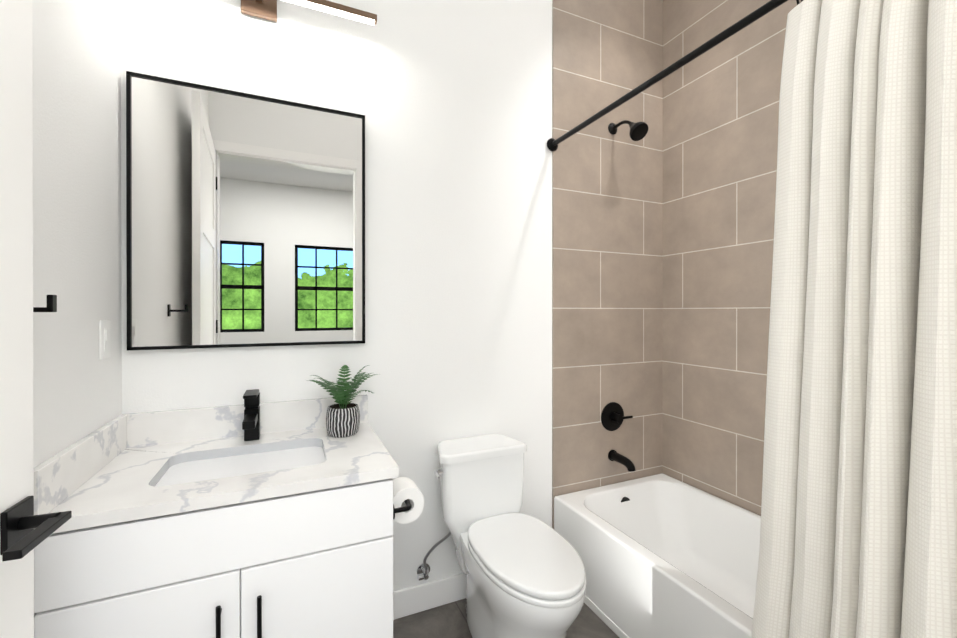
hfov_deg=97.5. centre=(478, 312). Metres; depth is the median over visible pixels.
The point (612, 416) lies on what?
tub valve
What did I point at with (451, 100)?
wall
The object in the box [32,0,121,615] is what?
wall
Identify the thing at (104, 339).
light switch
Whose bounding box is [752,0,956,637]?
shower curtain
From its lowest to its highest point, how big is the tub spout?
0.071 m
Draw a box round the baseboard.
[393,573,465,619]
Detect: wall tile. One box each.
[552,0,662,528]
[662,0,800,515]
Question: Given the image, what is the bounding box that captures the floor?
[393,598,618,637]
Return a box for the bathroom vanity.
[34,389,398,637]
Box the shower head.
[608,120,648,140]
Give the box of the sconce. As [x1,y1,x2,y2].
[241,0,376,24]
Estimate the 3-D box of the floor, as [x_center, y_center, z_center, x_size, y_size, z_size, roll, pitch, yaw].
[0.277,1.341,1.154,2.730,0.060,1.940,0,0,-24]
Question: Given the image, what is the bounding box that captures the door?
[0,0,71,637]
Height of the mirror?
0.932 m
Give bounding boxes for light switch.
[99,320,110,359]
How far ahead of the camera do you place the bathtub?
1.90 m
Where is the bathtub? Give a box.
[554,473,760,637]
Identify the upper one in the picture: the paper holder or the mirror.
the mirror
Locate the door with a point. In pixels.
(25, 531)
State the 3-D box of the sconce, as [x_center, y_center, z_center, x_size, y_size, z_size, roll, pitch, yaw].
[-0.786,-1.165,1.541,0.800,0.110,0.111,0,0,-24]
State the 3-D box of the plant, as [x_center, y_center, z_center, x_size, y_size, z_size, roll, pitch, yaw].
[-0.493,0.326,1.554,0.268,0.258,0.271,0,0,-24]
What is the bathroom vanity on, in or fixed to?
on the floor
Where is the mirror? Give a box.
[126,71,364,350]
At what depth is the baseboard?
1.85 m
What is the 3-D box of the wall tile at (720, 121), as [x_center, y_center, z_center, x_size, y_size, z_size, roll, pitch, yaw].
[1.376,-0.340,1.730,0.010,3.300,1.516,0,0,-24]
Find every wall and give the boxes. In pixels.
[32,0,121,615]
[121,0,551,591]
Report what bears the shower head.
attached to the wall tile at (607, 266)
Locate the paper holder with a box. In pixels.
[393,477,424,523]
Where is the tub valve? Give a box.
[601,402,632,430]
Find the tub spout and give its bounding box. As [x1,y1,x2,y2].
[608,450,635,471]
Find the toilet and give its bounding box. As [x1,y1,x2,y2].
[416,434,585,637]
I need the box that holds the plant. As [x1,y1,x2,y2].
[306,365,377,437]
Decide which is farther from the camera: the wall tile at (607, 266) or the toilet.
the wall tile at (607, 266)
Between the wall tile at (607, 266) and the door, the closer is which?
the door

